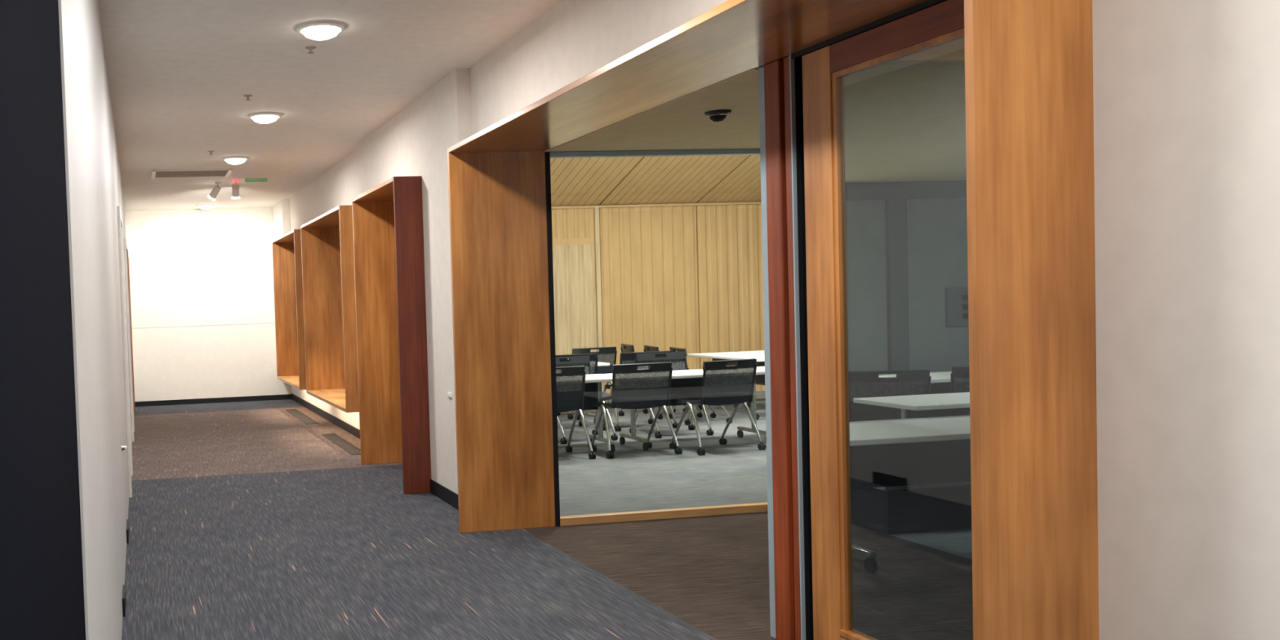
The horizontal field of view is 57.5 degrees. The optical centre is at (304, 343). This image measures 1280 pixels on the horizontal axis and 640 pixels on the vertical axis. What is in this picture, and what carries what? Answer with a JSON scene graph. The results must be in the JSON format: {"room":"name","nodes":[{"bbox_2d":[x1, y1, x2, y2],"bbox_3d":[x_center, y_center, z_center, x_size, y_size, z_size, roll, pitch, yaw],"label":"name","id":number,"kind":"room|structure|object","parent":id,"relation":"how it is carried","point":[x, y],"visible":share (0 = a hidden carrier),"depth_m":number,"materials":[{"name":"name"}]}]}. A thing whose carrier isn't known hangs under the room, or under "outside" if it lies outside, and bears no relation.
{"room":"office corridor","nodes":[
{"label":"office corridor","id":0,"kind":"room"},
{"bbox_2d":[0,0,132,639],"bbox_3d":[-1.240,-0.231,6.838,0.120,2.912,19.100,-2,2,-9],"label":"wall","id":1,"kind":"structure","parent":0,"point":[42,589],"depth_m":1.94,"materials":[{"name":"grey paint"}]},
{"bbox_2d":[121,584,125,617],"bbox_3d":[-0.865,1.228,5.197,0.012,0.085,0.260,-2,2,-9],"label":"baseboard","id":2,"kind":"structure","parent":1,"relation":"attached to","point":[123,598],"depth_m":5.09,"materials":[{"name":"black rubber"}]},
{"bbox_2d":[121,445,126,450],"bbox_3d":[-1.050,0.608,6.314,0.030,0.031,0.032,-2,2,-9],"label":"door stop","id":3,"kind":"object","parent":1,"relation":"attached to","point":[123,447],"visible":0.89,"depth_m":6.30,"materials":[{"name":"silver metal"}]},
{"bbox_2d":[116,205,133,497],"bbox_3d":[-1.458,0.053,8.837,0.022,2.220,1.170,-2,2,-9],"label":"door","id":4,"kind":"structure","parent":1,"relation":"in","point":[118,210],"depth_m":8.28,"materials":[{"name":"white wood"}]},
{"bbox_2d":[126,519,128,543],"bbox_3d":[-1.115,1.180,6.838,0.012,0.085,0.340,-2,2,-9],"label":"baseboard","id":5,"kind":"structure","parent":1,"relation":"attached to","point":[127,520],"depth_m":6.71,"materials":[{"name":"black rubber"}]},
{"bbox_2d":[124,237,134,441],"bbox_3d":[-1.993,-0.050,12.345,0.022,2.220,1.070,-2,2,-9],"label":"door","id":6,"kind":"structure","parent":1,"relation":"in","point":[125,240],"depth_m":11.83,"materials":[{"name":"brown wood"}]},
{"bbox_2d":[127,248,135,421],"bbox_3d":[-2.332,-0.116,14.568,0.022,2.220,1.170,-2,2,-9],"label":"door","id":7,"kind":"structure","parent":1,"relation":"in","point":[127,249],"depth_m":14.02,"materials":[{"name":"brown wood"}]},
{"bbox_2d":[125,207,291,401],"bbox_3d":[-1.535,-0.554,16.366,3.100,2.912,0.100,-2,2,-9],"label":"wall","id":8,"kind":"structure","parent":0,"point":[188,268],"depth_m":16.31,"materials":[{"name":"paint"}]},
{"bbox_2d":[131,322,269,328],"bbox_3d":[-1.514,-0.272,16.325,2.174,0.006,0.004,-2,2,-9],"label":"trim","id":9,"kind":"structure","parent":8,"relation":"attached to","point":[259,322],"depth_m":16.32,"materials":[{"name":"white paint"}]},
{"bbox_2d":[134,394,291,406],"bbox_3d":[-1.344,0.859,16.378,2.434,0.075,0.018,-2,2,-9],"label":"baseboard","id":10,"kind":"structure","parent":8,"relation":"attached to","point":[231,399],"depth_m":16.36,"materials":[{"name":"black rubber"}]},
{"bbox_2d":[271,146,360,429],"bbox_3d":[0.249,-0.513,13.356,0.443,2.912,6.390,-2,2,-9],"label":"wall","id":11,"kind":"structure","parent":0,"point":[341,183],"depth_m":12.75,"materials":[{"name":"paint"}]},
{"bbox_2d":[271,229,306,390],"bbox_3d":[0.025,-0.447,14.229,0.583,1.935,2.180,-2,2,-9],"label":"window box","id":12,"kind":"object","parent":11,"relation":"attached to","point":[286,248],"visible":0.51,"depth_m":15.24,"materials":[{"name":"brown wood"}]},
{"bbox_2d":[290,393,359,439],"bbox_3d":[0.243,0.910,13.084,0.166,0.090,6.972,-2,2,-9],"label":"baseboard","id":13,"kind":"structure","parent":11,"relation":"attached to","point":[345,426],"depth_m":13.26,"materials":[{"name":"black rubber"}]},
{"bbox_2d":[300,204,359,413],"bbox_3d":[0.456,-0.363,11.403,0.583,1.935,2.460,-2,2,-9],"label":"window box","id":14,"kind":"object","parent":11,"relation":"attached to","point":[326,239],"visible":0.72,"depth_m":12.55,"materials":[{"name":"brown wood"}]},
{"bbox_2d":[97,0,562,210],"bbox_3d":[-0.072,-1.787,7.020,3.100,0.100,19.200,-2,2,-9],"label":"ceiling","id":15,"kind":"structure","parent":0,"point":[180,73],"depth_m":7.07,"materials":[{"name":"paint"}]},
{"bbox_2d":[151,168,232,177],"bbox_3d":[-1.246,-1.859,11.919,0.864,0.016,0.600,-2,2,-9],"label":"ceiling vent","id":16,"kind":"object","parent":15,"relation":"in","point":[193,172],"visible":1,"depth_m":11.87,"materials":[{"name":"grey metal"}]},
{"bbox_2d":[195,204,214,208],"bbox_3d":[-1.433,-1.960,15.662,0.266,0.062,0.266,-2,2,-9],"label":"recessed light","id":17,"kind":"object","parent":15,"relation":"in","point":[200,206],"visible":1,"depth_m":15.59,"materials":[{"name":"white glass"}]},
{"bbox_2d":[198,205,213,208],"bbox_3d":[-1.433,-1.959,15.662,0.216,0.060,0.216,-2,2,-9],"label":"diffuser","id":18,"kind":"object","parent":17,"relation":"attached to","point":[200,206],"depth_m":15.59,"materials":[{"name":"white glass"}]},
{"bbox_2d":[207,182,221,200],"bbox_3d":[-1.074,-1.800,12.921,0.176,0.214,0.100,-1,2,24],"label":"spotlight","id":19,"kind":"object","parent":15,"relation":"attached to","point":[216,188],"visible":1,"depth_m":12.89,"materials":[{"name":"white metal"}]},
{"bbox_2d":[222,155,248,164],"bbox_3d":[-0.691,-1.818,10.851,0.266,0.062,0.266,-2,2,-9],"label":"recessed light","id":20,"kind":"object","parent":15,"relation":"in","point":[232,159],"visible":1,"depth_m":10.77,"materials":[{"name":"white glass"}]},
{"bbox_2d":[225,158,246,164],"bbox_3d":[-0.691,-1.817,10.851,0.216,0.060,0.216,-2,2,-9],"label":"diffuser","id":21,"kind":"object","parent":20,"relation":"attached to","point":[232,161],"depth_m":10.78,"materials":[{"name":"white glass"}]},
{"bbox_2d":[231,179,239,199],"bbox_3d":[-0.812,-1.797,12.717,0.100,0.225,0.130,-2,2,-9],"label":"spotlight","id":22,"kind":"object","parent":15,"relation":"attached to","point":[235,187],"visible":1,"depth_m":12.68,"materials":[{"name":"white metal"}]},
{"bbox_2d":[243,94,252,100],"bbox_3d":[-0.403,-1.731,7.680,0.068,0.034,0.068,-2,2,-9],"label":"sprinkler","id":23,"kind":"object","parent":15,"relation":"attached to","point":[247,96],"visible":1,"depth_m":7.67,"materials":[{"name":"silver metal"}]},
{"bbox_2d":[248,111,281,123],"bbox_3d":[-0.312,-1.749,8.480,0.266,0.062,0.266,-2,2,-9],"label":"recessed light","id":24,"kind":"object","parent":15,"relation":"in","point":[260,117],"visible":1,"depth_m":8.40,"materials":[{"name":"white glass"}]},
{"bbox_2d":[251,115,278,123],"bbox_3d":[-0.312,-1.748,8.480,0.216,0.060,0.216,-2,2,-9],"label":"diffuser","id":25,"kind":"object","parent":24,"relation":"attached to","point":[258,118],"depth_m":8.42,"materials":[{"name":"white glass"}]},
{"bbox_2d":[305,45,316,53],"bbox_3d":[0.034,-1.699,6.310,0.068,0.034,0.068,-2,2,-9],"label":"sprinkler","id":26,"kind":"object","parent":15,"relation":"attached to","point":[310,47],"visible":1,"depth_m":6.30,"materials":[{"name":"silver metal"}]},
{"bbox_2d":[296,20,345,39],"bbox_3d":[0.086,-1.671,5.859,0.266,0.062,0.266,-2,2,-9],"label":"recessed light","id":27,"kind":"object","parent":15,"relation":"in","point":[320,29],"visible":1,"depth_m":5.79,"materials":[{"name":"white glass"}]},
{"bbox_2d":[301,25,340,39],"bbox_3d":[0.086,-1.670,5.859,0.216,0.060,0.216,-2,2,-9],"label":"diffuser","id":28,"kind":"object","parent":27,"relation":"attached to","point":[313,32],"depth_m":5.80,"materials":[{"name":"white glass"}]},
{"bbox_2d":[359,68,471,493],"bbox_3d":[1.022,-0.368,8.433,0.397,2.912,3.580,-2,2,-9],"label":"wall","id":29,"kind":"structure","parent":0,"point":[415,141],"depth_m":7.71,"materials":[{"name":"paint"}]},
{"bbox_2d":[351,176,431,493],"bbox_3d":[0.859,-0.087,8.816,0.583,2.335,1.590,-2,2,-9],"label":"portal","id":30,"kind":"object","parent":29,"relation":"attached to","point":[388,255],"visible":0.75,"depth_m":9.51,"materials":[{"name":"brown wood"}]},
{"bbox_2d":[429,479,458,510],"bbox_3d":[1.082,1.074,7.377,0.106,0.100,1.390,-2,2,-9],"label":"baseboard","id":31,"kind":"structure","parent":29,"relation":"attached to","point":[446,495],"depth_m":7.67,"materials":[{"name":"black rubber"}]},
{"bbox_2d":[447,391,452,397],"bbox_3d":[0.989,0.354,7.468,0.016,0.030,0.080,-2,2,-9],"label":"wall switch","id":32,"kind":"object","parent":29,"relation":"attached to","point":[449,394],"visible":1,"depth_m":7.45,"materials":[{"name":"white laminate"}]},
{"bbox_2d":[121,391,973,639],"bbox_3d":[4.778,1.025,7.842,12.700,0.100,19.200,-2,2,-9],"label":"floor","id":33,"kind":"structure","parent":0,"point":[344,553],"depth_m":6.10,"materials":[{"name":"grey carpet"}]},
{"bbox_2d":[285,408,318,424],"bbox_3d":[-0.054,0.932,13.934,0.150,0.006,1.900,-2,2,-9],"label":"floor vent","id":34,"kind":"object","parent":33,"relation":"in","point":[304,418],"visible":1,"depth_m":13.84,"materials":[{"name":"grey metal"}]},
{"bbox_2d":[321,433,360,454],"bbox_3d":[0.383,1.017,11.068,0.150,0.006,1.700,-2,2,-9],"label":"floor vent","id":35,"kind":"object","parent":33,"relation":"in","point":[336,439],"visible":0.85,"depth_m":11.01,"materials":[{"name":"grey metal"}]},
{"bbox_2d":[555,365,595,458],"bbox_3d":[2.135,0.603,9.605,0.685,0.811,0.515,-2,2,-6],"label":"chair","id":36,"kind":"object","parent":33,"relation":"on","point":[571,381],"visible":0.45,"depth_m":9.41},
{"bbox_2d":[555,353,605,430],"bbox_3d":[2.752,0.513,11.528,0.685,0.811,0.515,-2,2,-9],"label":"chair","id":37,"kind":"object","parent":33,"relation":"on","point":[593,358],"visible":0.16,"depth_m":11.32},
{"bbox_2d":[555,355,617,444],"bbox_3d":[2.674,0.545,10.703,0.685,0.811,0.515,-3,2,-14],"label":"chair","id":38,"kind":"object","parent":33,"relation":"on","point":[574,361],"visible":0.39,"depth_m":10.91,"materials":[{"name":"black fabric"}]},
{"bbox_2d":[557,346,624,419],"bbox_3d":[3.308,0.449,12.795,0.685,0.811,0.515,-2,2,-11],"label":"chair","id":39,"kind":"object","parent":33,"relation":"on","point":[606,354],"visible":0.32,"depth_m":12.59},
{"bbox_2d":[577,361,609,423],"bbox_3d":[2.552,0.572,12.064,1.500,0.670,0.600,-2,2,-9],"label":"folding table","id":40,"kind":"object","parent":33,"relation":"on","point":[599,364],"visible":0.11,"depth_m":11.98,"materials":[{"name":"white laminate"}]},
{"bbox_2d":[582,373,615,452],"bbox_3d":[2.122,0.662,9.916,1.500,0.670,0.600,-2,2,-9],"label":"folding table","id":41,"kind":"object","parent":33,"relation":"on","point":[593,388],"visible":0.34,"depth_m":10.00,"materials":[{"name":"white laminate"}]},
{"bbox_2d":[589,361,682,458],"bbox_3d":[2.903,0.572,9.681,0.685,0.811,0.515,-2,2,-10],"label":"chair","id":42,"kind":"object","parent":33,"relation":"on","point":[633,388],"visible":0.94,"depth_m":9.47,"materials":[{"name":"black fabric"}]},
{"bbox_2d":[602,351,678,431],"bbox_3d":[3.503,0.486,11.510,0.685,0.811,0.515,-2,2,-9],"label":"chair","id":43,"kind":"object","parent":33,"relation":"on","point":[625,357],"visible":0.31,"depth_m":11.27,"materials":[{"name":"black plastic"}]},
{"bbox_2d":[620,343,675,413],"bbox_3d":[4.114,0.409,13.090,0.515,0.811,0.685,-2,2,3],"label":"chair","id":44,"kind":"object","parent":33,"relation":"on","point":[624,348],"visible":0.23,"depth_m":12.97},
{"bbox_2d":[629,351,713,438],"bbox_3d":[3.664,0.504,10.852,0.685,0.811,0.515,-2,2,-9],"label":"chair","id":45,"kind":"object","parent":33,"relation":"on","point":[678,359],"visible":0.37,"depth_m":11.05,"materials":[{"name":"black fabric"}]},
{"bbox_2d":[642,345,702,419],"bbox_3d":[4.207,0.427,12.477,0.515,0.811,0.685,-2,2,3],"label":"chair","id":46,"kind":"object","parent":33,"relation":"on","point":[646,348],"visible":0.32,"depth_m":12.31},
{"bbox_2d":[604,367,766,450],"bbox_3d":[3.616,0.602,10.122,1.500,0.670,0.600,-2,2,-9],"label":"folding table","id":47,"kind":"object","parent":33,"relation":"on","point":[685,384],"visible":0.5,"depth_m":10.15,"materials":[{"name":"white laminate"}]},
{"bbox_2d":[668,346,732,425],"bbox_3d":[4.301,0.445,11.865,0.515,0.811,0.685,-2,2,3],"label":"chair","id":48,"kind":"object","parent":33,"relation":"on","point":[687,422],"visible":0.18,"depth_m":11.66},
{"bbox_2d":[669,358,766,455],"bbox_3d":[3.648,0.544,9.713,0.685,0.811,0.515,-3,2,-18],"label":"chair","id":49,"kind":"object","parent":33,"relation":"on","point":[722,384],"visible":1,"depth_m":9.51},
{"bbox_2d":[687,351,765,419],"bbox_3d":[5.025,0.470,12.417,0.600,0.670,1.500,-2,2,-9],"label":"folding table","id":50,"kind":"object","parent":33,"relation":"on","point":[760,379],"visible":0.21,"depth_m":12.35,"materials":[{"name":"white laminate"}]},
{"bbox_2d":[739,350,765,407],"bbox_3d":[5.667,0.444,12.514,0.600,0.670,1.500,-2,2,-9],"label":"folding table","id":51,"kind":"object","parent":33,"relation":"on","point":[748,403],"visible":0.04,"depth_m":13.07,"materials":[{"name":"white laminate"}]},
{"bbox_2d":[758,53,813,639],"bbox_3d":[1.920,0.048,4.293,0.114,2.305,0.246,-2,2,-9],"label":"post","id":52,"kind":"object","parent":33,"relation":"on","point":[780,81],"visible":0.7,"depth_m":4.25,"materials":[{"name":"wood"}]},
{"bbox_2d":[848,369,931,422],"bbox_3d":[4.184,0.588,7.925,0.685,0.811,0.515,-2,2,14],"label":"chair","id":53,"kind":"object","parent":33,"relation":"on","point":[862,384],"visible":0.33,"depth_m":7.71,"materials":[{"name":"black fabric"}]},
{"bbox_2d":[849,416,970,573],"bbox_3d":[3.341,0.767,5.693,1.500,0.670,0.600,-2,2,-9],"label":"folding table","id":54,"kind":"object","parent":33,"relation":"on","point":[882,454],"visible":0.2,"depth_m":5.70,"materials":[{"name":"white laminate"}]},
{"bbox_2d":[849,415,971,534],"bbox_3d":[3.941,0.754,6.442,1.450,0.600,0.440,-2,2,-9],"label":"table","id":55,"kind":"object","parent":33,"relation":"on","point":[947,506],"visible":0.14,"depth_m":6.22,"materials":[{"name":"grey paint"}]},
{"bbox_2d":[853,391,969,418],"bbox_3d":[4.445,0.678,7.073,1.500,0.670,0.600,-2,2,-9],"label":"folding table","id":56,"kind":"object","parent":33,"relation":"on","point":[953,404],"visible":0.09,"depth_m":7.03,"materials":[{"name":"white laminate"}]},
{"bbox_2d":[878,371,951,394],"bbox_3d":[5.469,0.580,8.845,1.500,0.670,0.600,-2,2,-9],"label":"folding table","id":57,"kind":"object","parent":33,"relation":"on","point":[940,383],"visible":0.02,"depth_m":8.84,"materials":[{"name":"white laminate"}]},
{"bbox_2d":[950,366,969,393],"bbox_3d":[4.988,0.558,7.946,0.685,0.811,0.515,-1,2,20],"label":"chair","id":58,"kind":"object","parent":33,"relation":"on","point":[960,375],"visible":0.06,"depth_m":7.79,"materials":[{"name":"black fabric"}]},
{"bbox_2d":[550,156,642,206],"bbox_3d":[3.824,-3.073,10.794,1.346,2.708,7.640,-2,2,-9],"label":"ceiling","id":59,"kind":"structure","parent":0,"point":[575,181],"depth_m":13.81,"materials":[{"name":"brown wood"}]},
{"bbox_2d":[544,148,742,151],"bbox_3d":[6.106,-2.860,7.313,9.517,2.998,0.060,-2,2,-9],"label":"wall","id":60,"kind":"structure","parent":0,"point":[731,148],"depth_m":6.74,"materials":[{"name":"paint"}]},
{"bbox_2d":[545,148,768,526],"bbox_3d":[2.303,-0.052,6.826,1.627,2.300,0.072,-2,2,-9],"label":"window","id":61,"kind":"structure","parent":60,"relation":"in","point":[560,521],"depth_m":6.73,"materials":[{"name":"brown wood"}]},
{"bbox_2d":[551,202,764,393],"bbox_3d":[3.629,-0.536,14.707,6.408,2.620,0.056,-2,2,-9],"label":"wall","id":62,"kind":"structure","parent":0,"point":[648,254],"depth_m":14.88,"materials":[{"name":"brown wood"}]},
{"bbox_2d":[552,237,595,245],"bbox_3d":[2.203,-1.312,14.465,3.580,0.090,0.040,-2,2,-9],"label":"trim","id":63,"kind":"structure","parent":62,"relation":"attached to","point":[587,241],"depth_m":14.66,"materials":[{"name":"brown wood"}]},
{"bbox_2d":[593,205,604,391],"bbox_3d":[3.974,-0.549,14.742,0.060,2.620,0.070,-2,2,-9],"label":"trim","id":64,"kind":"structure","parent":62,"relation":"attached to","point":[596,210],"depth_m":14.70,"materials":[{"name":"brown wood"}]},
{"bbox_2d":[551,201,761,208],"bbox_3d":[5.064,-1.890,14.861,9.400,0.030,0.045,-2,2,-9],"label":"trim","id":65,"kind":"structure","parent":62,"relation":"attached to","point":[748,202],"depth_m":14.80,"materials":[{"name":"brown wood"}]},
{"bbox_2d":[600,155,748,205],"bbox_3d":[5.197,-3.130,11.001,1.386,2.708,7.640,-2,2,-9],"label":"ceiling","id":66,"kind":"structure","parent":0,"point":[661,180],"depth_m":14.09,"materials":[{"name":"brown wood"}]},
{"bbox_2d":[697,155,760,203],"bbox_3d":[6.590,-3.188,11.212,1.386,2.708,7.640,-2,2,-9],"label":"ceiling","id":67,"kind":"structure","parent":0,"point":[742,184],"depth_m":14.48,"materials":[{"name":"brown wood"}]},
{"bbox_2d":[545,64,966,182],"bbox_3d":[6.187,-1.386,7.186,9.516,0.060,4.680,-2,2,-9],"label":"ceiling","id":68,"kind":"structure","parent":0,"point":[902,123],"depth_m":5.89,"materials":[{"name":"paint"}]},
{"bbox_2d":[704,109,731,121],"bbox_3d":[2.037,-1.117,5.368,0.128,0.050,0.128,-2,2,-9],"label":"dome security camera","id":69,"kind":"object","parent":68,"relation":"attached to","point":[718,115],"visible":1,"depth_m":5.33,"materials":[{"name":"black plastic"}]},
{"bbox_2d":[470,0,1279,639],"bbox_3d":[1.982,-0.193,2.447,0.303,2.912,9.450,-2,2,-9],"label":"wall","id":70,"kind":"structure","parent":0,"point":[1186,93],"depth_m":2.32,"materials":[{"name":"paint"}]},
{"bbox_2d":[447,0,1098,639],"bbox_3d":[1.561,0.036,4.593,0.700,2.335,4.188,-2,2,-9],"label":"portal","id":71,"kind":"object","parent":70,"relation":"attached to","point":[1029,108],"visible":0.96,"depth_m":2.51,"materials":[{"name":"brown wood"}]},
{"bbox_2d":[801,0,964,639],"bbox_3d":[2.037,0.072,3.356,0.055,2.255,1.535,-2,2,-9],"label":"door","id":72,"kind":"structure","parent":71,"relation":"attached to","point":[824,69],"depth_m":3.96,"materials":[{"name":"brown wood"}]},
{"bbox_2d":[842,77,853,614],"bbox_3d":[1.977,0.052,4.117,0.075,2.305,0.138,-2,2,-9],"label":"trim","id":73,"kind":"structure","parent":70,"relation":"attached to","point":[842,77],"depth_m":4.05,"materials":[{"name":"black rubber"}]},
{"bbox_2d":[791,0,946,58],"bbox_3d":[2.009,-1.067,3.346,0.090,0.018,1.590,-2,2,-9],"label":"trim","id":74,"kind":"structure","parent":70,"relation":"attached to","point":[928,3],"depth_m":3.69,"materials":[{"name":"black rubber"}]},
{"bbox_2d":[884,198,909,374],"bbox_3d":[5.126,-0.169,9.403,0.170,2.150,0.050,-2,2,-9],"label":"wall pier","id":75,"kind":"object","parent":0,"point":[895,209],"visible":0.64,"depth_m":9.37,"materials":[{"name":"grey paint"}]},
{"bbox_2d":[844,180,968,374],"bbox_3d":[7.533,-0.996,9.822,6.100,3.600,0.100,-2,2,-9],"label":"wall","id":76,"kind":"structure","parent":0,"point":[937,228],"depth_m":9.44,"materials":[{"name":"grey paint"}]},
{"bbox_2d":[844,183,966,199],"bbox_3d":[7.519,-1.403,9.742,6.120,0.120,0.030,-2,2,-9],"label":"trim","id":77,"kind":"structure","parent":76,"relation":"attached to","point":[938,190],"depth_m":9.37,"materials":[{"name":"grey paint"}]},
{"bbox_2d":[945,287,968,326],"bbox_3d":[5.708,-0.318,9.494,0.240,0.340,0.038,-2,2,-9],"label":"wall panel","id":78,"kind":"object","parent":76,"relation":"attached to","point":[956,298],"visible":0.94,"depth_m":9.48,"materials":[{"name":"grey paint"}]},
{"bbox_2d":[880,36,964,65],"bbox_3d":[6.600,-1.364,4.846,9.400,0.210,0.070,-2,2,-9],"label":"ceiling","id":79,"kind":"structure","parent":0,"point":[951,53],"depth_m":4.19,"materials":[{"name":"white paint"}]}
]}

